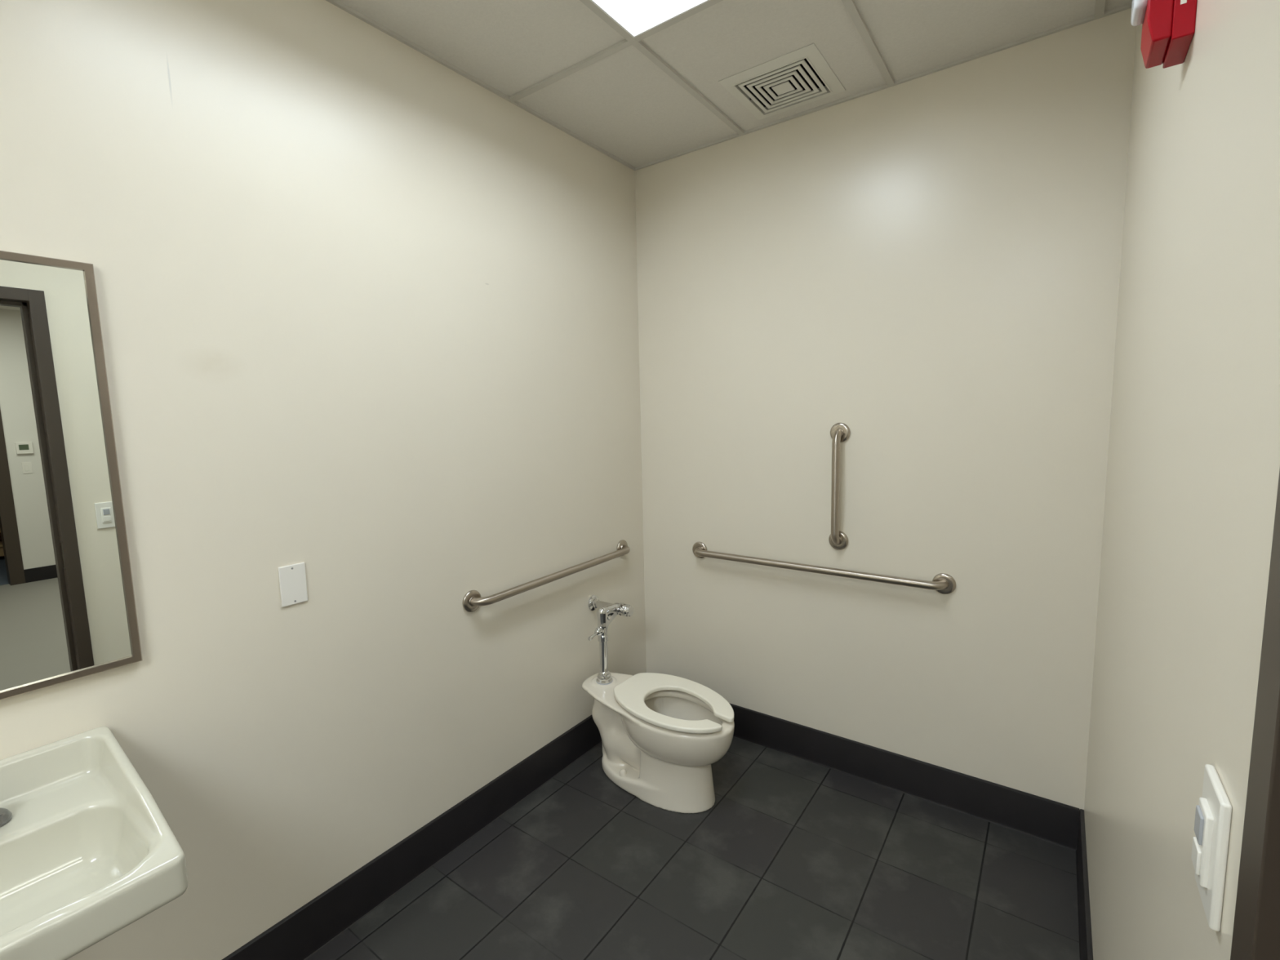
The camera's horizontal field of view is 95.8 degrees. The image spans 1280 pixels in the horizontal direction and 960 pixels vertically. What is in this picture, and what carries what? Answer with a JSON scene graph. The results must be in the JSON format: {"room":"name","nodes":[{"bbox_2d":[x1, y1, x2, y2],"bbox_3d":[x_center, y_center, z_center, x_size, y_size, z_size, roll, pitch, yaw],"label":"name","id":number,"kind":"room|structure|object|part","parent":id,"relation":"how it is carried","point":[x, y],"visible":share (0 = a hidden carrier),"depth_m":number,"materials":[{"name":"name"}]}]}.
{"room":"public restroom","nodes":[
{"label":"public restroom","id":0,"kind":"room"},
{"bbox_2d":[0,0,646,959],"bbox_3d":[-1.417,-0.070,1.143,0.120,3.159,4.940,3,8,36],"label":"wall","id":1,"kind":"structure","parent":0,"point":[368,315],"depth_m":1.70,"materials":[{"name":"paint"}]},
{"bbox_2d":[0,250,142,700],"bbox_3d":[-1.379,0.008,1.083,0.020,0.911,0.611,3,8,36],"label":"wall mirror","id":2,"kind":"object","parent":1,"relation":"attached to","point":[68,610],"visible":1,"depth_m":1.25,"materials":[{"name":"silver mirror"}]},
{"bbox_2d":[0,726,187,959],"bbox_3d":[-1.183,0.735,1.010,0.488,0.268,0.510,3,8,36],"label":"sink","id":3,"kind":"object","parent":1,"relation":"attached to","point":[87,851],"visible":1,"depth_m":1.14,"materials":[{"name":"beige ceramic"}]},
{"bbox_2d":[0,808,12,826],"bbox_3d":[-1.274,0.635,1.047,0.160,0.105,0.191,3,8,36],"label":"faucet","id":4,"kind":"object","parent":3,"relation":"on","point":[6,815],"visible":1,"depth_m":1.14,"materials":[{"name":"silver metal"}]},
{"bbox_2d":[277,562,307,607],"bbox_3d":[-0.993,0.299,1.655,0.007,0.115,0.070,3,8,36],"label":"blank cover plate","id":5,"kind":"object","parent":1,"relation":"attached to","point":[292,578],"visible":1,"depth_m":1.65,"materials":[{"name":"white plastic"}]},
{"bbox_2d":[222,715,601,959],"bbox_3d":[-1.327,1.405,1.269,0.016,0.155,4.700,3,8,36],"label":"baseboard","id":6,"kind":"structure","parent":1,"relation":"attached to","point":[301,933],"depth_m":1.99,"materials":[{"name":"black rubber"}]},
{"bbox_2d":[462,539,630,612],"bbox_3d":[-0.334,0.400,2.526,0.072,0.098,1.011,3,8,36],"label":"grab bar","id":7,"kind":"object","parent":1,"relation":"attached to","point":[473,600],"visible":1,"depth_m":2.35,"materials":[{"name":"silver metal"}]},
{"bbox_2d":[306,736,1079,959],"bbox_3d":[-0.537,1.557,0.716,1.958,0.060,4.700,3,8,36],"label":"floor","id":8,"kind":"structure","parent":0,"point":[793,858],"depth_m":1.96,"materials":[{"name":"tile"}]},
{"bbox_2d":[582,672,734,813],"bbox_3d":[0.070,1.103,2.490,0.728,0.416,0.363,4,8,38],"label":"toilet","id":9,"kind":"object","parent":8,"relation":"on","point":[662,735],"visible":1,"depth_m":2.36,"materials":[{"name":"beige ceramic"}]},
{"bbox_2d":[587,595,634,684],"bbox_3d":[-0.182,0.738,2.632,0.227,0.351,0.258,3,8,36],"label":"valve","id":10,"kind":"object","parent":9,"relation":"on","point":[606,612],"visible":1,"depth_m":2.60,"materials":[{"name":"silver metal"}]},
{"bbox_2d":[587,626,603,640],"bbox_3d":[-0.201,0.675,2.540,0.040,0.037,0.101,3,8,36],"label":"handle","id":11,"kind":"object","parent":10,"relation":"attached to","point":[598,631],"depth_m":2.55,"materials":[{"name":"silver metal"}]},
{"bbox_3d":[0.141,0.923,2.412,0.530,0.044,0.363,3,8,36],"label":"seat","id":12,"kind":"part","parent":9,"relation":"part of","materials":[{"name":"beige plastic"}]},
{"bbox_2d":[325,0,1132,170],"bbox_3d":[-0.627,-1.254,0.417,1.898,0.026,4.700,3,8,36],"label":"ceiling","id":13,"kind":"structure","parent":0,"point":[656,95],"depth_m":1.92,"materials":[{"name":"tile"}]},
{"bbox_2d":[590,0,710,38],"bbox_3d":[-0.133,-1.417,1.195,0.586,0.153,1.195,3,8,36],"label":"ceiling light","id":14,"kind":"object","parent":13,"relation":"attached to","point":[636,17],"visible":1,"depth_m":1.79,"materials":[{"name":"white plastic"}]},
{"bbox_3d":[0.207,-1.475,1.664,0.586,0.140,0.030,3,8,36],"label":"plate","id":15,"kind":"part","parent":14,"relation":"part of","materials":[{"name":"white plastic"}]},
{"bbox_2d":[718,43,845,119],"bbox_3d":[0.533,-1.572,2.152,0.356,0.220,0.356,3,8,36],"label":"ceiling vent","id":16,"kind":"object","parent":13,"relation":"in","point":[800,77],"visible":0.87,"depth_m":2.15,"materials":[{"name":"white metal"}]},
{"bbox_3d":[0.535,-1.478,2.162,0.279,0.030,0.279,3,8,36],"label":"frame","id":17,"kind":"part","parent":16,"relation":"part of","materials":[{"name":"white metal"}]},
{"bbox_3d":[0.536,-1.466,2.164,0.065,0.004,0.065,3,8,36],"label":"plate","id":18,"kind":"part","parent":16,"relation":"part of","materials":[{"name":"white metal"}]},
{"bbox_2d":[635,8,1137,809],"bbox_3d":[0.857,-0.272,2.462,2.018,3.159,0.120,3,8,36],"label":"wall","id":19,"kind":"structure","parent":0,"point":[928,267],"depth_m":2.27,"materials":[{"name":"paint"}]},
{"bbox_2d":[692,542,955,594],"bbox_3d":[0.718,0.378,2.527,1.167,0.087,0.072,3,8,36],"label":"grab bar","id":20,"kind":"object","parent":19,"relation":"attached to","point":[943,583],"visible":1,"depth_m":2.41,"materials":[{"name":"silver metal"}]},
{"bbox_2d":[828,422,850,550],"bbox_3d":[0.820,0.033,2.409,0.083,0.540,0.072,3,8,36],"label":"grab bar","id":21,"kind":"object","parent":19,"relation":"attached to","point":[839,432],"visible":1,"depth_m":2.39,"materials":[{"name":"silver metal"}]},
{"bbox_3d":[0.819,0.033,2.407,0.032,0.489,0.068,3,8,36],"label":"rail","id":22,"kind":"part","parent":21,"relation":"part of","materials":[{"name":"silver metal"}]},
{"bbox_2d":[728,702,1079,850],"bbox_3d":[0.803,1.205,2.607,1.872,0.155,0.016,3,8,36],"label":"baseboard","id":23,"kind":"structure","parent":19,"relation":"attached to","point":[1044,819],"depth_m":2.36,"materials":[{"name":"black rubber"}]},
{"bbox_2d":[1084,0,1279,959],"bbox_3d":[0.221,0.024,-0.032,0.120,3.159,4.700,3,8,36],"label":"wall","id":24,"kind":"structure","parent":0,"point":[1193,464],"depth_m":0.75,"materials":[{"name":"paint"}]},
{"bbox_2d":[1075,808,1093,959],"bbox_3d":[1.032,1.344,1.321,0.016,0.155,1.850,3,8,36],"label":"baseboard","id":25,"kind":"structure","parent":24,"relation":"attached to","point":[1086,950],"depth_m":1.75,"materials":[{"name":"black rubber"}]},
{"bbox_2d":[1130,0,1197,68],"bbox_3d":[0.825,-0.749,0.914,0.072,0.150,0.097,3,8,36],"label":"fire alarm","id":26,"kind":"object","parent":24,"relation":"attached to","point":[1168,26],"visible":1,"depth_m":0.89,"materials":[{"name":"red plastic"}]},
{"bbox_2d":[1191,764,1231,931],"bbox_3d":[0.531,0.340,0.542,0.015,0.122,0.072,3,8,36],"label":"light switch","id":27,"kind":"object","parent":24,"relation":"attached to","point":[1213,814],"visible":1,"depth_m":0.53,"materials":[{"name":"white plastic"}]},
{"bbox_2d":[1230,469,1279,959],"bbox_3d":[0.228,0.489,0.015,0.138,2.184,1.015,3,8,36],"label":"door frame","id":28,"kind":"structure","parent":24,"relation":"in","point":[1256,924],"depth_m":0.41,"materials":[{"name":"brown metal"}]}
]}

